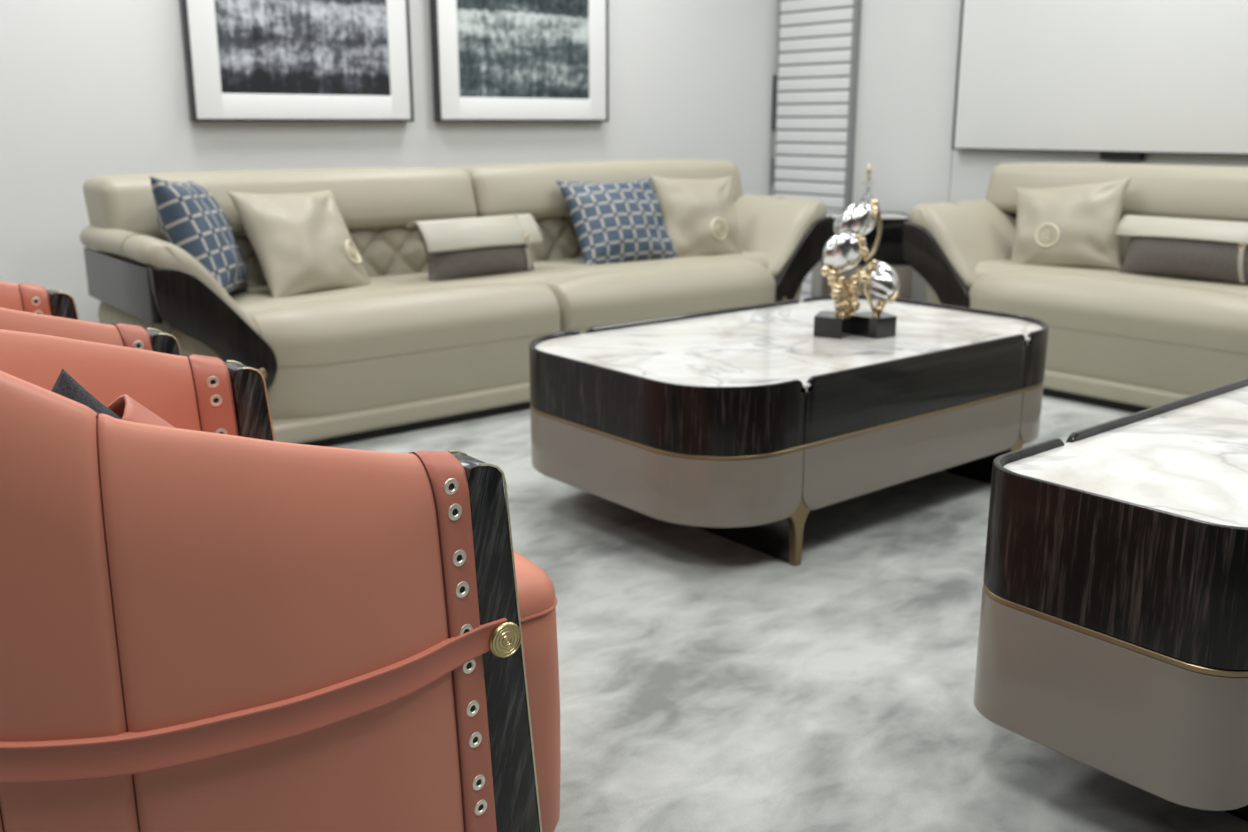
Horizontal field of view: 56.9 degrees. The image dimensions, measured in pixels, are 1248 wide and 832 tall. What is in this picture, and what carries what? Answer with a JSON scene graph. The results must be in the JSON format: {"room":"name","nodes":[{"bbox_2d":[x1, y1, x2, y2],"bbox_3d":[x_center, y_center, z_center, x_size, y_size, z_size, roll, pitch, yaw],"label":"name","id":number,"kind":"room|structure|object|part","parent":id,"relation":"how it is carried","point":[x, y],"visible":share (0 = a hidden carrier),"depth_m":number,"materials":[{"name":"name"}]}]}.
{"room":"lounge","nodes":[
{"label":"lounge","id":0,"kind":"room"},
{"bbox_2d":[0,0,775,322],"bbox_3d":[-2.149,-1.613,4.296,7.702,3.100,0.150,-12,18,-38],"label":"wall","id":1,"kind":"structure","parent":0,"point":[89,88],"depth_m":4.79,"materials":[{"name":"white paint"}]},
{"bbox_2d":[179,0,413,121],"bbox_3d":[-1.351,-1.900,4.766,0.996,1.320,0.054,-12,18,-38],"label":"picture frame","id":2,"kind":"object","parent":1,"relation":"attached to","point":[246,60],"visible":1,"depth_m":4.83,"materials":[{"name":"grey"}]},
{"bbox_2d":[214,0,390,95],"bbox_3d":[-1.346,-1.901,4.773,0.774,1.104,0.030,-12,18,-38],"label":"print","id":3,"kind":"object","parent":2,"relation":"attached to","point":[262,47],"depth_m":4.84},
{"bbox_2d":[430,0,608,121],"bbox_3d":[-0.481,-2.078,5.464,1.002,1.320,0.054,-12,18,-38],"label":"picture frame","id":4,"kind":"object","parent":1,"relation":"attached to","point":[493,60],"visible":1,"depth_m":5.52,"materials":[{"name":"grey"}]},
{"bbox_2d":[457,0,588,98],"bbox_3d":[-0.482,-2.078,5.466,0.775,1.104,0.030,-12,18,-38],"label":"print","id":5,"kind":"object","parent":4,"relation":"attached to","point":[507,49],"depth_m":5.52},
{"bbox_2d":[328,395,1247,831],"bbox_3d":[0.282,0.607,2.070,8.000,0.100,7.700,-12,18,-38],"label":"floor","id":6,"kind":"structure","parent":0,"point":[709,682],"depth_m":2.25,"materials":[{"name":"grey carpet"}]},
{"bbox_2d":[0,281,181,355],"bbox_3d":[-1.302,0.009,2.373,0.863,0.908,0.861,-12,18,-38],"label":"armchair","id":7,"kind":"object","parent":6,"relation":"on","point":[24,307],"visible":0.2,"depth_m":2.16,"materials":[{"name":"pink"}]},
{"bbox_3d":[-1.324,0.019,2.832,0.104,0.663,0.070,-12,18,-38],"label":"arm post","id":8,"kind":"part","parent":7,"relation":"part of","materials":[{"name":"black wood"}]},
{"bbox_3d":[-1.294,0.023,2.810,0.089,0.662,0.003,-12,18,-38],"label":"edge trim","id":9,"kind":"part","parent":7,"relation":"part of","materials":[{"name":"black wood"}]},
{"bbox_3d":[-0.872,0.154,2.303,0.104,0.663,0.070,-12,18,-38],"label":"arm post","id":10,"kind":"part","parent":7,"relation":"part of","materials":[{"name":"black wood"}]},
{"bbox_3d":[-0.843,0.158,2.281,0.089,0.662,0.003,-12,18,-38],"label":"edge trim","id":11,"kind":"part","parent":7,"relation":"part of","materials":[{"name":"black wood"}]},
{"bbox_2d":[0,329,560,831],"bbox_3d":[-0.593,0.221,1.542,0.863,0.908,0.861,-12,18,-38],"label":"armchair","id":12,"kind":"object","parent":6,"relation":"on","point":[210,622],"visible":1,"depth_m":1.20,"materials":[{"name":"pink leather"}]},
{"bbox_2d":[51,368,174,427],"bbox_3d":[-0.579,0.113,1.304,0.377,0.361,0.144,-8,17,-30],"label":"lumbar cushion","id":13,"kind":"object","parent":12,"relation":"on","point":[124,407],"visible":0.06,"depth_m":1.24,"materials":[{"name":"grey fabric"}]},
{"bbox_2d":[51,368,120,418],"bbox_3d":[-0.580,0.115,1.294,0.290,0.230,0.080,42,3,-32],"label":"pillow","id":14,"kind":"object","parent":13,"relation":"on","point":[65,385],"depth_m":1.22,"materials":[{"name":"grey fabric"}]},
{"bbox_3d":[-0.614,0.231,2.001,0.104,0.663,0.070,-12,18,-38],"label":"arm post","id":15,"kind":"part","parent":12,"relation":"part of","materials":[{"name":"black wood"}]},
{"bbox_3d":[-0.585,0.235,1.979,0.089,0.662,0.003,-12,18,-38],"label":"edge trim","id":16,"kind":"part","parent":12,"relation":"part of","materials":[{"name":"black wood"}]},
{"bbox_3d":[-0.178,0.356,1.503,0.089,0.662,0.003,-12,18,-38],"label":"edge trim","id":17,"kind":"part","parent":12,"relation":"part of","materials":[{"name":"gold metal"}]},
{"bbox_3d":[-0.163,0.366,1.472,0.104,0.663,0.070,-12,18,-38],"label":"arm post","id":18,"kind":"part","parent":12,"relation":"part of","materials":[{"name":"black wood"}]},
{"bbox_3d":[-0.133,0.370,1.450,0.089,0.662,0.003,-12,18,-38],"label":"edge trim","id":19,"kind":"part","parent":12,"relation":"part of","materials":[{"name":"black wood"}]},
{"bbox_2d":[513,550,554,618],"bbox_3d":[-0.561,0.221,1.569,0.764,0.068,0.636,-12,18,-38],"label":"seat cushion","id":20,"kind":"object","parent":12,"relation":"on","point":[536,591],"depth_m":1.54,"materials":[{"name":"pink leather"}]},
{"bbox_3d":[-0.559,0.429,1.624,0.770,0.365,0.636,-12,18,-38],"label":"seat","id":21,"kind":"part","parent":12,"relation":"part of","materials":[{"name":"pink leather"}]},
{"bbox_2d":[80,159,831,446],"bbox_3d":[-0.471,-0.567,4.693,3.077,0.878,0.935,-12,18,-38],"label":"sofa","id":22,"kind":"object","parent":6,"relation":"on","point":[403,351],"visible":0.52,"depth_m":4.14,"materials":[{"name":"beige leather"}]},
{"bbox_3d":[-1.505,-0.333,3.858,0.368,0.427,0.774,-12,18,-38],"label":"arm panel","id":23,"kind":"part","parent":22,"relation":"part of","materials":[{"name":"black wood"}]},
{"bbox_2d":[150,176,247,292],"bbox_3d":[-1.407,-0.591,3.842,0.252,0.434,0.470,0,14,-1],"label":"cushion","id":24,"kind":"object","parent":22,"relation":"on","point":[190,219],"visible":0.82,"depth_m":3.68,"materials":[{"name":"blue fabric"}]},
{"bbox_2d":[83,166,476,240],"bbox_3d":[-1.232,-0.814,4.337,1.443,0.223,0.329,-12,18,-38],"label":"cushion","id":25,"kind":"object","parent":22,"relation":"on","point":[369,200],"depth_m":4.29,"materials":[{"name":"beige leather"}]},
{"bbox_2d":[227,190,370,297],"bbox_3d":[-1.135,-0.613,4.081,0.256,0.378,0.449,11,18,38],"label":"cushion","id":26,"kind":"object","parent":22,"relation":"on","point":[302,243],"visible":0.94,"depth_m":3.99,"materials":[{"name":"beige leather"}]},
{"bbox_2d":[253,283,559,419],"bbox_3d":[-0.882,-0.256,4.258,1.178,0.450,0.680,-12,18,-38],"label":"seat cushion","id":27,"kind":"object","parent":22,"relation":"on","point":[375,351],"depth_m":3.96,"materials":[{"name":"beige leather"}]},
{"bbox_2d":[406,213,542,280],"bbox_3d":[-0.569,-0.651,4.462,0.546,0.245,0.164,-13,19,-42],"label":"lumbar cushion","id":28,"kind":"object","parent":22,"relation":"on","point":[457,248],"visible":0.91,"depth_m":4.39,"materials":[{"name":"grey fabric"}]},
{"bbox_2d":[450,159,742,217],"bbox_3d":[-0.084,-1.049,5.257,1.533,0.223,0.329,-12,18,-38],"label":"cushion","id":29,"kind":"object","parent":22,"relation":"on","point":[532,188],"depth_m":4.91,"materials":[{"name":"beige leather"}]},
{"bbox_2d":[556,178,678,264],"bbox_3d":[-0.017,-0.836,4.966,0.520,0.360,0.246,-10,17,-34],"label":"cushion","id":30,"kind":"object","parent":22,"relation":"on","point":[623,221],"visible":0.94,"depth_m":4.88,"materials":[{"name":"blue fabric"}]},
{"bbox_2d":[547,259,775,333],"bbox_3d":[0.062,-0.449,5.014,1.268,0.450,0.680,-12,18,-38],"label":"seat cushion","id":31,"kind":"object","parent":22,"relation":"on","point":[587,296],"depth_m":4.68,"materials":[{"name":"beige leather"}]},
{"bbox_2d":[650,175,742,256],"bbox_3d":[0.336,-0.883,5.168,0.438,0.397,0.208,-6,16,-23],"label":"cushion","id":32,"kind":"object","parent":22,"relation":"on","point":[700,219],"visible":0.88,"depth_m":5.10,"materials":[{"name":"beige leather"}]},
{"bbox_3d":[0.576,-0.758,5.525,0.368,0.427,0.774,-12,18,-38],"label":"arm panel","id":33,"kind":"part","parent":22,"relation":"part of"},
{"bbox_2d":[529,295,1048,565],"bbox_3d":[0.505,-0.015,3.357,1.502,0.469,0.865,-12,18,-38],"label":"coffee table","id":34,"kind":"object","parent":6,"relation":"on","point":[737,424],"visible":0.98,"depth_m":2.92,"materials":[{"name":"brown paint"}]},
{"bbox_3d":[0.039,0.100,2.988,0.293,0.165,0.865,-12,18,-38],"label":"panel","id":35,"kind":"part","parent":34,"relation":"part of","materials":[{"name":"beige leather"}]},
{"bbox_3d":[0.039,-0.068,2.946,0.293,0.164,0.865,-12,18,-38],"label":"panel","id":36,"kind":"part","parent":34,"relation":"part of","materials":[{"name":"black wood"}]},
{"bbox_3d":[0.242,-0.246,3.644,0.933,0.164,0.013,-12,18,-38],"label":"panel","id":37,"kind":"part","parent":34,"relation":"part of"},
{"bbox_3d":[0.153,0.213,3.115,0.018,0.143,0.813,-12,18,-38],"label":"leg plate","id":38,"kind":"part","parent":34,"relation":"part of","materials":[{"name":"black paint"}]},
{"bbox_3d":[0.419,0.259,2.794,0.086,0.217,0.022,-12,18,-38],"label":"leg","id":39,"kind":"part","parent":34,"relation":"part of","materials":[{"name":"brown metal"}]},
{"bbox_2d":[813,199,899,338],"bbox_3d":[0.664,-0.421,3.272,0.252,0.383,0.157,0,14,0],"label":"sculpture","id":40,"kind":"object","parent":34,"relation":"on","point":[844,250],"visible":1,"depth_m":3.25,"materials":[{"name":"silver metal"}]},
{"bbox_3d":[0.599,-0.346,3.280,0.078,0.165,0.051,0,14,0],"label":"gold stem","id":41,"kind":"part","parent":40,"relation":"part of","materials":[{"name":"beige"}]},
{"bbox_3d":[0.655,-0.345,3.283,0.057,0.150,0.081,-6,16,-24],"label":"gold stem","id":42,"kind":"part","parent":40,"relation":"part of","materials":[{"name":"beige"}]},
{"bbox_3d":[0.666,-0.479,3.218,0.041,0.063,0.028,0,14,0],"label":"gold stem","id":43,"kind":"part","parent":40,"relation":"part of","materials":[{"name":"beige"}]},
{"bbox_3d":[0.698,-0.407,3.257,0.039,0.070,0.036,0,14,0],"label":"gold stem","id":44,"kind":"part","parent":40,"relation":"part of","materials":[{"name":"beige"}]},
{"bbox_3d":[0.704,-0.583,3.230,0.028,0.049,0.045,0,14,0],"label":"gold stem","id":45,"kind":"part","parent":40,"relation":"part of","materials":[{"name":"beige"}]},
{"bbox_3d":[0.734,-0.307,3.284,0.047,0.070,0.034,0,14,0],"label":"gold stem","id":46,"kind":"part","parent":40,"relation":"part of","materials":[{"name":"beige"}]},
{"bbox_3d":[0.764,-0.337,3.258,0.031,0.032,0.019,-5,15,-19],"label":"gold stem","id":47,"kind":"part","parent":40,"relation":"part of","materials":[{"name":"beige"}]},
{"bbox_3d":[0.785,0.083,3.051,0.933,0.165,0.014,-12,18,-38],"label":"panel","id":48,"kind":"part","parent":34,"relation":"part of","materials":[{"name":"brown paint"}]},
{"bbox_3d":[0.786,-0.084,3.009,0.933,0.164,0.013,-12,18,-38],"label":"panel","id":49,"kind":"part","parent":34,"relation":"part of","materials":[{"name":"black wood"}]},
{"bbox_3d":[0.980,-0.260,3.700,0.268,0.164,0.865,-12,18,-38],"label":"panel","id":50,"kind":"part","parent":34,"relation":"part of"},
{"bbox_3d":[0.875,0.065,3.693,0.018,0.143,0.813,-12,18,-38],"label":"leg plate","id":51,"kind":"part","parent":34,"relation":"part of","materials":[{"name":"black paint"}]},
{"bbox_3d":[1.141,0.111,3.373,0.086,0.217,0.022,-12,18,-38],"label":"leg","id":52,"kind":"part","parent":34,"relation":"part of","materials":[{"name":"brown metal"}]},
{"bbox_3d":[0.980,-0.093,3.742,0.268,0.165,0.865,-12,18,-38],"label":"panel","id":53,"kind":"part","parent":34,"relation":"part of","materials":[{"name":"beige leather"}]},
{"bbox_2d":[811,212,913,299],"bbox_3d":[1.227,-0.740,5.948,0.470,0.592,0.450,0,14,0],"label":"side table","id":54,"kind":"object","parent":6,"relation":"on","point":[889,251],"visible":0.29,"depth_m":5.71,"materials":[{"name":"black paint"}]},
{"bbox_2d":[860,162,874,203],"bbox_3d":[1.227,-1.139,5.789,0.072,0.269,0.072,1,14,5],"label":"glass bottle","id":55,"kind":"object","parent":54,"relation":"on","point":[868,182],"visible":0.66,"depth_m":5.77,"materials":[{"name":"white"}]},
{"bbox_2d":[903,162,1247,412],"bbox_3d":[2.491,-0.428,4.146,0.935,0.878,3.077,-12,18,-38],"label":"sofa","id":56,"kind":"object","parent":6,"relation":"on","point":[1128,342],"visible":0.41,"depth_m":4.45,"materials":[{"name":"beige leather"}]},
{"bbox_3d":[1.623,-0.664,5.154,0.774,0.427,0.368,-12,18,-38],"label":"arm panel","id":57,"kind":"part","parent":56,"relation":"part of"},
{"bbox_2d":[1011,177,1130,269],"bbox_3d":[1.838,-0.781,4.774,0.523,0.422,0.230,12,19,40],"label":"cushion","id":58,"kind":"object","parent":56,"relation":"on","point":[1070,226],"visible":0.96,"depth_m":4.70,"materials":[{"name":"beige leather"}]},
{"bbox_2d":[969,270,1247,394],"bbox_3d":[2.016,-0.334,4.565,0.680,0.450,1.253,-12,18,-38],"label":"seat cushion","id":59,"kind":"object","parent":56,"relation":"on","point":[1111,332],"depth_m":4.26,"materials":[{"name":"beige leather"}]},
{"bbox_2d":[985,162,1247,221],"bbox_3d":[2.231,-0.926,4.775,0.329,0.223,1.518,-12,18,-38],"label":"backrest","id":60,"kind":"object","parent":56,"relation":"on","point":[1203,192],"depth_m":4.67,"materials":[{"name":"beige leather"}]},
{"bbox_2d":[1115,215,1247,284],"bbox_3d":[2.179,-0.622,4.346,0.202,0.245,0.620,-12,18,-38],"label":"lumbar cushion","id":61,"kind":"object","parent":56,"relation":"on","point":[1193,249],"visible":0.94,"depth_m":4.30,"materials":[{"name":"grey fabric"}]},
{"bbox_2d":[1119,236,1247,284],"bbox_3d":[2.179,-0.613,4.348,0.200,0.235,0.620,8,6,-41],"label":"pillow","id":62,"kind":"object","parent":61,"relation":"on","point":[1222,259],"depth_m":4.29,"materials":[{"name":"grey fabric"}]},
{"bbox_2d":[973,378,1247,820],"bbox_3d":[1.213,0.266,2.107,1.412,0.543,0.430,-12,18,-38],"label":"coffee table","id":63,"kind":"object","parent":6,"relation":"on","point":[1113,636],"visible":1,"depth_m":1.65,"materials":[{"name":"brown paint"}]},
{"bbox_3d":[0.770,0.393,1.762,0.262,0.203,0.430,-12,18,-38],"label":"panel","id":64,"kind":"part","parent":63,"relation":"part of","materials":[{"name":"brown paint"}]},
{"bbox_3d":[0.770,0.190,1.710,0.262,0.200,0.430,-12,18,-38],"label":"panel","id":65,"kind":"part","parent":63,"relation":"part of","materials":[{"name":"black wood"}]},
{"bbox_3d":[1.081,0.059,2.222,0.884,0.200,0.013,-12,18,-38],"label":"panel","id":66,"kind":"part","parent":63,"relation":"part of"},
{"bbox_3d":[0.872,0.527,1.883,0.018,0.143,0.378,-12,18,-38],"label":"leg plate","id":67,"kind":"part","parent":63,"relation":"part of","materials":[{"name":"black paint"}]},
{"bbox_2d":[770,0,1247,301],"bbox_3d":[3.235,-1.533,3.984,0.150,3.100,7.610,-12,18,-38],"label":"wall","id":68,"kind":"structure","parent":0,"point":[908,49],"depth_m":5.99,"materials":[{"name":"white paint"}]},
{"bbox_2d":[770,159,773,182],"bbox_3d":[0.860,-1.455,6.832,0.014,0.140,0.060,-12,18,-38],"label":"trim","id":69,"kind":"structure","parent":68,"relation":"attached to","point":[772,160],"depth_m":6.81,"materials":[{"name":"grey metal"}]},
{"bbox_2d":[772,75,775,129],"bbox_3d":[0.860,-1.834,6.735,0.014,0.310,0.060,-12,18,-38],"label":"trim","id":70,"kind":"structure","parent":68,"relation":"attached to","point":[774,76],"depth_m":6.71,"materials":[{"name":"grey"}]},
{"bbox_2d":[773,0,777,74],"bbox_3d":[0.859,-2.848,6.477,0.015,1.784,0.056,-12,18,-38],"label":"trim","id":71,"kind":"structure","parent":68,"relation":"attached to","point":[776,1],"depth_m":6.62,"materials":[{"name":"white"}]},
{"bbox_2d":[773,0,861,302],"bbox_3d":[1.073,-2.134,6.379,0.033,3.080,0.574,-12,18,-38],"label":"panel","id":72,"kind":"object","parent":68,"relation":"attached to","point":[819,40],"visible":0.59,"depth_m":6.46,"materials":[{"name":"grey metal"}]},
{"bbox_3d":[0.895,-2.188,6.591,0.029,3.080,0.010,-12,18,-38],"label":"edge trim","id":73,"kind":"part","parent":72,"relation":"part of","materials":[{"name":"grey metal"}]},
{"bbox_3d":[1.246,-2.082,6.176,0.033,3.080,0.030,-12,18,-38],"label":"edge trim","id":74,"kind":"part","parent":72,"relation":"part of","materials":[{"name":"grey metal"}]},
{"bbox_2d":[949,150,952,197],"bbox_3d":[1.672,-1.971,5.702,0.004,3.100,0.004,-12,18,-38],"label":"trim","id":75,"kind":"structure","parent":68,"relation":"attached to","point":[952,150],"depth_m":5.89,"materials":[{"name":"grey metal"}]},
{"bbox_2d":[951,0,1247,155],"bbox_3d":[2.506,-1.829,4.652,0.054,1.510,2.624,-12,18,-38],"label":"framed board","id":76,"kind":"object","parent":68,"relation":"attached to","point":[1098,76],"visible":1,"depth_m":5.14,"materials":[{"name":"white"}]},
{"bbox_2d":[1099,153,1144,160],"bbox_3d":[2.236,-1.165,5.167,0.044,0.030,0.190,-12,18,-38],"label":"bracket","id":77,"kind":"object","parent":68,"relation":"attached to","point":[1103,156],"visible":0.88,"depth_m":5.14,"materials":[{"name":"black metal"}]}
]}

